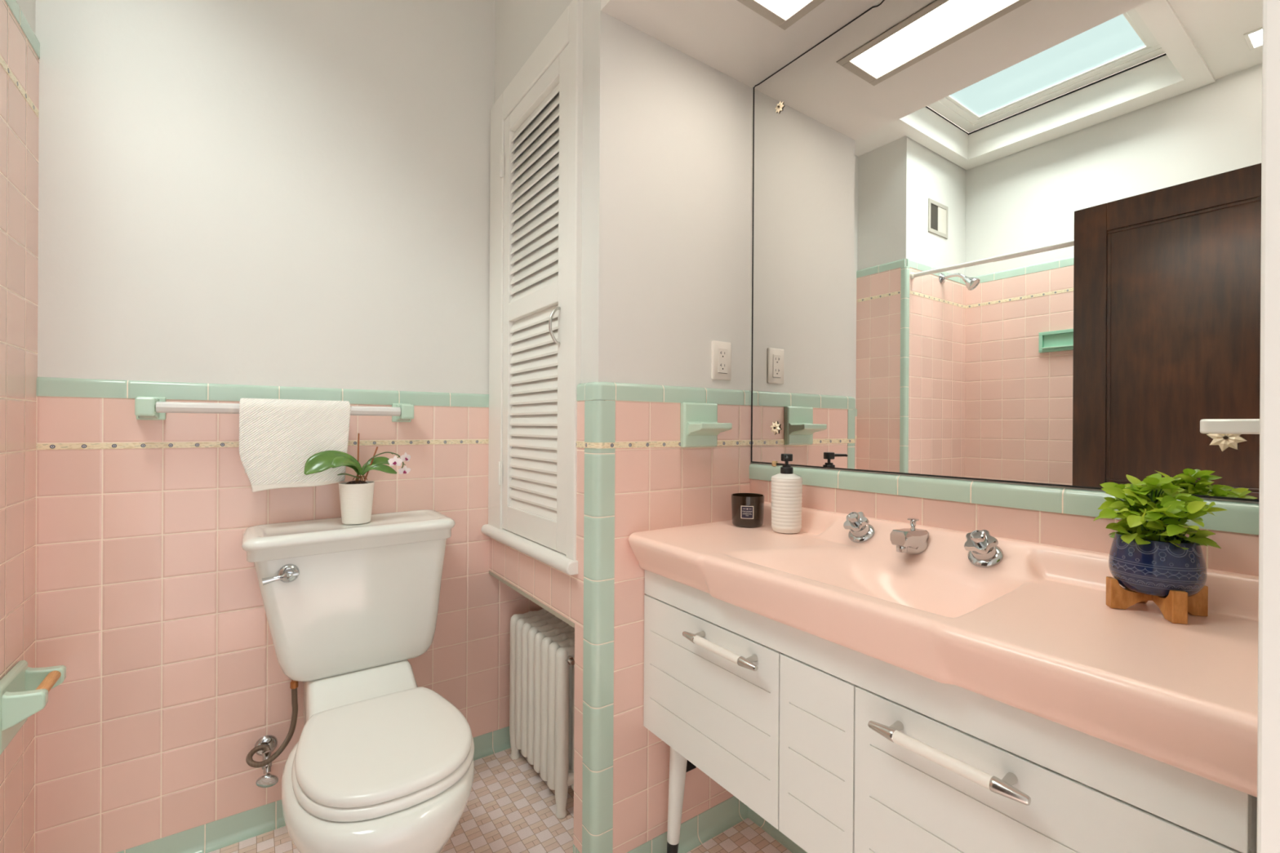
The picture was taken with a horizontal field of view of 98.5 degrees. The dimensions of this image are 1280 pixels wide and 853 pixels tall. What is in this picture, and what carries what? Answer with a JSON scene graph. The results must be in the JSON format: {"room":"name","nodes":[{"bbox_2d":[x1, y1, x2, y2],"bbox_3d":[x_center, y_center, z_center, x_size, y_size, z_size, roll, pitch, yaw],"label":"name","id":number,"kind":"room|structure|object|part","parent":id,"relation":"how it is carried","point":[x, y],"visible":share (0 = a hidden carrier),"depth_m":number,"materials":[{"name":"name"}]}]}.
{"room":"bathroom","nodes":[
{"label":"bathroom","id":0,"kind":"room"},
{"bbox_2d":[0,0,39,852],"bbox_3d":[-1.319,-0.209,1.154,0.030,2.612,0.323,0,0,-35],"label":"wall","id":1,"kind":"structure","parent":0,"point":[19,123],"depth_m":1.15,"materials":[{"name":"pink tile"}]},
{"bbox_2d":[0,55,38,117],"bbox_3d":[-1.295,-0.709,1.147,0.005,0.015,0.259,0,0,-35],"label":"trim","id":2,"kind":"structure","parent":1,"relation":"attached to","point":[2,62],"depth_m":1.15,"materials":[{"name":"beige tile"}]},
{"bbox_2d":[4,0,39,58],"bbox_3d":[-1.295,-0.860,1.143,0.012,0.043,0.275,0,0,-35],"label":"trim","id":3,"kind":"structure","parent":1,"relation":"attached to","point":[13,5],"depth_m":1.18,"materials":[{"name":"green tile"}]},
{"bbox_2d":[0,660,66,755],"bbox_3d":[-1.235,0.560,1.118,0.072,0.132,0.162,0,0,-35],"label":"toilet paper holder","id":4,"kind":"object","parent":1,"relation":"attached to","point":[24,690],"visible":1,"depth_m":1.08,"materials":[{"name":"green ceramic"}]},
{"bbox_2d":[34,0,559,852],"bbox_3d":[-0.866,-0.207,1.670,1.540,2.612,0.100,0,0,-35],"label":"wall","id":5,"kind":"structure","parent":0,"point":[266,193],"depth_m":1.45,"materials":[{"name":"white paint"}]},
{"bbox_2d":[35,377,488,407],"bbox_3d":[-0.936,-0.089,1.565,1.071,0.044,0.012,0,0,-35],"label":"trim","id":6,"kind":"structure","parent":5,"relation":"attached to","point":[46,386],"depth_m":1.46,"materials":[{"name":"green tile"}]},
{"bbox_2d":[35,439,488,449],"bbox_3d":[-0.936,0.049,1.563,1.069,0.014,0.005,0,0,-35],"label":"trim","id":7,"kind":"structure","parent":5,"relation":"attached to","point":[221,444],"depth_m":1.41,"materials":[{"name":"beige tile"}]},
{"bbox_2d":[245,680,297,787],"bbox_3d":[-0.981,0.796,1.473,0.116,0.304,0.099,0,0,-35],"label":"water supply valve","id":8,"kind":"object","parent":5,"relation":"attached to","point":[265,745],"visible":0.95,"depth_m":1.47,"materials":[{"name":"silver metal"}]},
{"bbox_3d":[-0.973,0.926,1.440,0.049,0.044,0.035,0,0,-35],"label":"valve handle","id":9,"kind":"part","parent":8,"relation":"part of","materials":[{"name":"silver metal"}]},
{"bbox_2d":[134,396,413,422],"bbox_3d":[-0.952,-0.043,1.504,0.635,0.057,0.072,0,0,-35],"label":"towel bar","id":10,"kind":"object","parent":5,"relation":"attached to","point":[145,407],"visible":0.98,"depth_m":1.38,"materials":[{"name":"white ceramic"}]},
{"bbox_3d":[-1.190,-0.045,1.337,0.055,0.057,0.072,0,0,-35],"label":"post","id":11,"kind":"part","parent":10,"relation":"part of","materials":[{"name":"green ceramic"}]},
{"bbox_2d":[239,398,350,492],"bbox_3d":[-0.926,0.048,1.491,0.253,0.241,0.069,0,0,-35],"label":"hand towel","id":12,"kind":"object","parent":10,"relation":"hanging from","point":[277,437],"visible":0.86,"depth_m":1.46,"materials":[{"name":"white fabric"}]},
{"bbox_3d":[-0.715,-0.042,1.671,0.055,0.057,0.072,0,0,-35],"label":"post","id":13,"kind":"part","parent":10,"relation":"part of","materials":[{"name":"green ceramic"}]},
{"bbox_2d":[116,726,511,852],"bbox_3d":[-0.829,1.066,1.631,1.332,0.066,0.018,0,0,-35],"label":"baseboard","id":14,"kind":"structure","parent":5,"relation":"attached to","point":[211,837],"depth_m":1.46,"materials":[{"name":"green tile"}]},
{"bbox_2d":[208,747,791,852],"bbox_3d":[-0.330,1.129,0.578,2.410,0.050,2.515,0,0,-35],"label":"floor","id":15,"kind":"structure","parent":0,"point":[509,808],"depth_m":1.52,"materials":[{"name":"tile"}]},
{"bbox_2d":[241,509,474,852],"bbox_3d":[-0.637,0.681,1.300,0.498,0.840,0.771,0,0,-35],"label":"toilet","id":16,"kind":"object","parent":15,"relation":"on","point":[380,762],"visible":1,"depth_m":1.34,"materials":[{"name":"white ceramic"}]},
{"bbox_3d":[-0.861,0.363,1.322,0.075,0.025,0.021,0,0,-35],"label":"lever arm","id":17,"kind":"part","parent":16,"relation":"part of","materials":[{"name":"silver metal"}]},
{"bbox_3d":[-0.853,0.359,1.341,0.045,0.045,0.022,0,0,-35],"label":"flush lever","id":18,"kind":"part","parent":16,"relation":"part of","materials":[{"name":"silver metal"}]},
{"bbox_3d":[-0.787,0.290,1.517,0.498,0.062,0.238,0,0,-35],"label":"tank lid","id":19,"kind":"part","parent":16,"relation":"part of","materials":[{"name":"white ceramic"}]},
{"bbox_3d":[-0.790,0.480,1.523,0.458,0.328,0.204,0,0,-35],"label":"tank","id":20,"kind":"part","parent":16,"relation":"part of","materials":[{"name":"white ceramic"}]},
{"bbox_2d":[304,433,410,524],"bbox_3d":[-0.778,0.142,1.526,0.263,0.247,0.098,0,0,-35],"label":"potted orchid","id":21,"kind":"object","parent":16,"relation":"on","point":[356,497],"visible":1,"depth_m":1.50,"materials":[{"name":"white"}]},
{"bbox_3d":[-0.784,0.210,1.528,0.089,0.110,0.089,0,0,-35],"label":"pot","id":22,"kind":"part","parent":21,"relation":"part of","materials":[{"name":"white ceramic"}]},
{"bbox_3d":[-0.723,0.104,1.558,0.113,0.064,0.012,0,0,-20],"label":"flower stem","id":23,"kind":"part","parent":21,"relation":"part of","materials":[{"name":"green plant"}]},
{"bbox_3d":[-0.688,0.096,1.551,0.038,0.029,0.005,0,0,-11],"label":"flower","id":24,"kind":"part","parent":21,"relation":"part of","materials":[{"name":"white plant"}]},
{"bbox_3d":[-0.667,0.122,1.564,0.035,0.025,0.013,0,0,-43],"label":"flower","id":25,"kind":"part","parent":21,"relation":"part of","materials":[{"name":"white plant"}]},
{"bbox_3d":[-0.669,0.087,1.573,0.004,0.027,0.035,0,0,29],"label":"flower","id":26,"kind":"part","parent":21,"relation":"part of","materials":[{"name":"white plant"}]},
{"bbox_3d":[-0.546,0.696,1.187,0.344,0.021,0.415,0,0,-35],"label":"seat","id":27,"kind":"part","parent":16,"relation":"part of","materials":[{"name":"white plastic"}]},
{"bbox_3d":[-0.546,0.673,1.187,0.334,0.023,0.405,0,0,-35],"label":"seat","id":28,"kind":"part","parent":16,"relation":"part of","materials":[{"name":"white plastic"}]},
{"bbox_2d":[509,608,574,818],"bbox_3d":[-0.246,0.865,1.738,0.198,0.475,0.400,0,0,-35],"label":"radiator","id":29,"kind":"object","parent":15,"relation":"on","point":[542,666],"visible":0.65,"depth_m":1.64,"materials":[{"name":"metal"}]},
{"bbox_2d":[565,655,574,665],"bbox_3d":[-0.194,0.657,1.547,0.022,0.019,0.030,0,0,-35],"label":"air vent","id":30,"kind":"object","parent":29,"relation":"attached to","point":[570,660],"depth_m":1.54,"materials":[{"name":"silver metal"}]},
{"bbox_2d":[643,569,1257,852],"bbox_3d":[0.435,0.730,1.049,0.408,0.757,1.014,0,0,-35],"label":"vanity cabinet","id":31,"kind":"object","parent":15,"relation":"on","point":[839,748],"visible":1,"depth_m":0.85,"materials":[{"name":"white wood"}]},
{"bbox_3d":[0.097,0.881,1.365,0.058,0.283,0.049,0,0,-35],"label":"leg","id":32,"kind":"part","parent":31,"relation":"part of","materials":[{"name":"white wood"}]},
{"bbox_3d":[0.115,0.449,1.185,0.039,0.018,0.041,0,0,-35],"label":"handle","id":33,"kind":"part","parent":31,"relation":"part of","materials":[{"name":"silver metal"}]},
{"bbox_3d":[0.140,0.581,1.199,0.018,0.325,0.428,0,0,-35],"label":"drawer","id":34,"kind":"part","parent":31,"relation":"part of","materials":[{"name":"white wood"}]},
{"bbox_3d":[0.212,0.449,1.047,0.039,0.018,0.041,0,0,-35],"label":"handle","id":35,"kind":"part","parent":31,"relation":"part of","materials":[{"name":"silver metal"}]},
{"bbox_3d":[0.308,0.583,0.959,0.018,0.325,0.152,0,0,-35],"label":"fixed panel","id":36,"kind":"part","parent":31,"relation":"part of","materials":[{"name":"white wood"}]},
{"bbox_3d":[0.368,0.451,0.825,0.039,0.018,0.041,0,0,-35],"label":"handle","id":37,"kind":"part","parent":31,"relation":"part of","materials":[{"name":"silver metal"}]},
{"bbox_2d":[628,501,1258,797],"bbox_3d":[0.444,0.289,1.026,0.428,0.158,1.062,0,0,-35],"label":"countertop","id":38,"kind":"structure","parent":31,"relation":"on","point":[1034,631],"depth_m":0.77,"materials":[{"name":"pink ceramic"}]},
{"bbox_2d":[731,493,764,527],"bbox_3d":[0.284,0.221,1.457,0.086,0.080,0.086,0,0,-35],"label":"candle","id":39,"kind":"object","parent":38,"relation":"on","point":[747,508],"visible":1,"depth_m":1.42,"materials":[{"name":"black glass"}]},
{"bbox_2d":[771,453,802,533],"bbox_3d":[0.364,0.165,1.371,0.077,0.193,0.076,0,0,-35],"label":"soap dispenser","id":40,"kind":"object","parent":38,"relation":"on","point":[786,486],"visible":1,"depth_m":1.34,"materials":[{"name":"white ceramic"}]},
{"bbox_2d":[843,511,1003,567],"bbox_3d":[0.549,0.223,1.114,0.096,0.072,0.311,0,0,-35],"label":"faucet","id":41,"kind":"object","parent":38,"relation":"on","point":[984,551],"visible":1,"depth_m":1.09,"materials":[{"name":"silver metal"}]},
{"bbox_3d":[0.478,0.208,1.218,0.046,0.040,0.054,0,0,-35],"label":"knob","id":42,"kind":"part","parent":41,"relation":"part of","materials":[{"name":"silver metal"}]},
{"bbox_3d":[0.492,0.232,1.229,0.053,0.048,0.057,0,0,-35],"label":"tap handle","id":43,"kind":"part","parent":41,"relation":"part of","materials":[{"name":"silver metal"}]},
{"bbox_3d":[0.548,0.232,1.117,0.096,0.052,0.048,0,0,-35],"label":"spout","id":44,"kind":"part","parent":41,"relation":"part of","materials":[{"name":"silver metal"}]},
{"bbox_3d":[0.555,0.199,1.122,0.021,0.024,0.021,0,0,-35],"label":"lift knob","id":45,"kind":"part","parent":41,"relation":"part of","materials":[{"name":"silver metal"}]},
{"bbox_3d":[0.624,0.209,1.011,0.046,0.040,0.054,0,0,-35],"label":"knob","id":46,"kind":"part","parent":41,"relation":"part of","materials":[{"name":"silver metal"}]},
{"bbox_3d":[0.638,0.233,1.021,0.053,0.048,0.057,0,0,-35],"label":"tap handle","id":47,"kind":"part","parent":41,"relation":"part of","materials":[{"name":"silver metal"}]},
{"bbox_2d":[1106,576,1208,624],"bbox_3d":[0.739,0.243,0.791,0.089,0.043,0.090,0,0,-28],"label":"plant stand","id":48,"kind":"object","parent":38,"relation":"on","point":[1175,608],"visible":0.77,"depth_m":0.77,"materials":[{"name":"brown wood"}]},
{"bbox_2d":[1093,473,1226,597],"bbox_3d":[0.734,0.152,0.788,0.137,0.168,0.140,0,0,31],"label":"potted plant","id":49,"kind":"object","parent":48,"relation":"on","point":[1150,553],"visible":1,"depth_m":0.76,"materials":[{"name":"green plant"}]},
{"bbox_3d":[0.739,0.197,0.791,0.103,0.079,0.103,0,0,-35],"label":"pot","id":50,"kind":"part","parent":49,"relation":"part of","materials":[{"name":"blue ceramic"}]},
{"bbox_3d":[0.465,0.451,0.687,0.039,0.018,0.041,0,0,-35],"label":"handle","id":51,"kind":"part","parent":31,"relation":"part of","materials":[{"name":"silver metal"}]},
{"bbox_3d":[0.477,0.584,0.719,0.018,0.325,0.428,0,0,-35],"label":"drawer","id":52,"kind":"part","parent":31,"relation":"part of","materials":[{"name":"white wood"}]},
{"bbox_2d":[489,0,751,852],"bbox_3d":[-0.075,-0.202,1.742,0.565,2.612,0.711,0,0,-35],"label":"wall","id":53,"kind":"structure","parent":0,"point":[666,262],"depth_m":1.40,"materials":[{"name":"white paint"}]},
{"bbox_2d":[480,524,577,575],"bbox_3d":[-0.330,0.346,1.609,0.061,0.033,0.618,0,0,-35],"label":"trim","id":54,"kind":"structure","parent":53,"relation":"attached to","point":[557,560],"depth_m":1.52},
{"bbox_2d":[488,570,574,627],"bbox_3d":[-0.331,0.493,1.619,0.014,0.011,0.603,0,0,-35],"label":"trim","id":55,"kind":"structure","parent":53,"relation":"attached to","point":[571,624],"depth_m":1.56,"materials":[{"name":"pink tile"}]},
{"bbox_2d":[497,43,568,554],"bbox_3d":[-0.317,-0.326,1.586,0.057,1.305,0.461,0,0,-35],"label":"louvered closet door","id":56,"kind":"structure","parent":53,"relation":"in","point":[532,473],"depth_m":1.58,"materials":[{"name":"white wood"}]},
{"bbox_3d":[-0.305,-0.039,1.598,0.015,0.590,0.344,0,0,-35],"label":"louver panel","id":57,"kind":"part","parent":56,"relation":"part of","materials":[{"name":"white wood"}]},
{"bbox_3d":[-0.301,-0.656,1.597,0.015,0.552,0.344,0,0,-35],"label":"louver panel","id":58,"kind":"part","parent":56,"relation":"part of","materials":[{"name":"white wood"}]},
{"bbox_3d":[-0.222,-0.263,1.430,0.033,0.100,0.009,0,0,-39],"label":"handle","id":59,"kind":"part","parent":56,"relation":"part of","materials":[{"name":"silver metal"}]},
{"bbox_2d":[488,0,582,560],"bbox_3d":[-0.323,-0.368,1.617,0.027,1.402,0.608,0,0,-35],"label":"trim","id":60,"kind":"structure","parent":53,"relation":"attached to","point":[568,28],"depth_m":1.44,"materials":[{"name":"white wood"}]},
{"bbox_2d":[582,400,615,852],"bbox_3d":[-0.100,0.521,1.325,0.054,1.166,0.054,0,0,-35],"label":"trim","id":61,"kind":"structure","parent":53,"relation":"attached to","point":[599,415],"depth_m":1.30,"materials":[{"name":"green tile"}]},
{"bbox_2d":[573,795,747,852],"bbox_3d":[0.071,1.072,1.466,0.532,0.066,0.116,0,0,-35],"label":"baseboard","id":62,"kind":"structure","parent":53,"relation":"attached to","point":[700,828],"depth_m":1.48,"materials":[{"name":"green tile"}]},
{"bbox_2d":[576,382,751,405],"bbox_3d":[0.080,-0.084,1.477,0.516,0.044,0.100,0,0,-35],"label":"trim","id":63,"kind":"structure","parent":53,"relation":"attached to","point":[592,390],"depth_m":1.39,"materials":[{"name":"green tile"}]},
{"bbox_2d":[576,440,751,448],"bbox_3d":[0.079,0.046,1.476,0.518,0.014,0.100,0,0,-35],"label":"trim","id":64,"kind":"structure","parent":53,"relation":"attached to","point":[579,444],"depth_m":1.36,"materials":[{"name":"beige tile"}]},
{"bbox_2d":[685,760,696,772],"bbox_3d":[0.123,0.858,1.443,0.057,0.085,0.014,0,0,-35],"label":"outlet box","id":65,"kind":"object","parent":53,"relation":"attached to","point":[690,766],"visible":0.22,"depth_m":1.44,"materials":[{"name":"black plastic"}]},
{"bbox_2d":[680,402,732,447],"bbox_3d":[0.174,-0.004,1.439,0.119,0.117,0.074,0,0,-35],"label":"soap dish","id":66,"kind":"object","parent":53,"relation":"attached to","point":[700,427],"visible":1,"depth_m":1.44,"materials":[{"name":"green ceramic"}]},
{"bbox_2d":[687,421,732,435],"bbox_3d":[0.180,0.006,1.436,0.106,0.042,0.061,0,0,-35],"label":"tray","id":67,"kind":"object","parent":66,"relation":"on","point":[694,428],"depth_m":1.42,"materials":[{"name":"green ceramic"}]},
{"bbox_2d":[711,340,731,380],"bbox_3d":[0.227,-0.182,1.524,0.070,0.105,0.008,0,0,-35],"label":"outlet","id":68,"kind":"object","parent":53,"relation":"attached to","point":[721,351],"visible":1,"depth_m":1.52,"materials":[{"name":"white plastic"}]},
{"bbox_2d":[718,347,727,373],"bbox_3d":[0.228,-0.181,1.523,0.033,0.069,0.005,0,0,-35],"label":"receptacle","id":69,"kind":"object","parent":68,"relation":"attached to","point":[722,352],"depth_m":1.52,"materials":[{"name":"white plastic"}]},
{"bbox_2d":[600,0,880,87],"bbox_3d":[0.424,-1.241,1.009,0.507,0.527,1.074,0,0,-35],"label":"ceiling","id":70,"kind":"structure","parent":0,"point":[728,37],"depth_m":1.36,"materials":[{"name":"paint"}]},
{"bbox_2d":[737,0,825,30],"bbox_3d":[0.489,-0.986,1.017,0.175,0.023,0.711,0,0,-35],"label":"recessed light","id":71,"kind":"object","parent":70,"relation":"in","point":[783,13],"visible":1,"depth_m":1.29,"materials":[{"name":"metal"}]},
{"bbox_2d":[760,0,807,16],"bbox_3d":[0.489,-0.986,1.017,0.127,0.006,0.663,0,0,-35],"label":"diffuser","id":72,"kind":"object","parent":71,"relation":"attached to","point":[769,7],"depth_m":1.29,"materials":[{"name":"white plastic"}]},
{"bbox_2d":[750,0,1258,576],"bbox_3d":[0.665,-0.197,1.178,0.103,2.612,1.264,0,0,-35],"label":"wall","id":73,"kind":"structure","parent":0,"point":[1238,553],"depth_m":1.06,"materials":[{"name":"pink tile"}]},
{"bbox_2d":[747,806,807,852],"bbox_3d":[0.609,1.075,1.144,0.018,0.066,1.064,0,0,-35],"label":"baseboard","id":74,"kind":"structure","parent":73,"relation":"attached to","point":[792,846],"depth_m":1.49,"materials":[{"name":"green tile"}]},
{"bbox_2d":[749,463,1258,534],"bbox_3d":[0.624,0.130,1.150,0.014,0.044,1.064,0,0,-35],"label":"trim","id":75,"kind":"structure","parent":73,"relation":"attached to","point":[1239,517],"depth_m":1.06,"materials":[{"name":"green tile"}]},
{"bbox_2d":[751,0,1262,502],"bbox_3d":[0.624,-0.431,1.149,0.012,1.083,1.057,0,0,-35],"label":"wall mirror","id":76,"kind":"object","parent":73,"relation":"attached to","point":[1004,241],"visible":0.96,"depth_m":1.03,"materials":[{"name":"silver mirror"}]},
{"bbox_3d":[0.056,-0.200,0.038,2.410,2.612,0.100,0,0,-35],"label":"wall","id":77,"kind":"structure","parent":0,"visible":0},
{"bbox_2d":[1200,418,1259,434],"bbox_3d":[0.783,0.005,0.683,0.117,0.070,0.116,0,0,-35],"label":"wall shelf","id":78,"kind":"object","parent":77,"relation":"attached to","point":[1218,426],"visible":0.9,"depth_m":0.68,"materials":[{"name":"white ceramic"}]},
{"bbox_2d":[1256,0,1279,852],"bbox_3d":[0.452,0.058,0.310,0.103,2.100,0.128,0,0,-35],"label":"trim","id":79,"kind":"structure","parent":77,"relation":"attached to","point":[1268,618],"depth_m":0.33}
]}

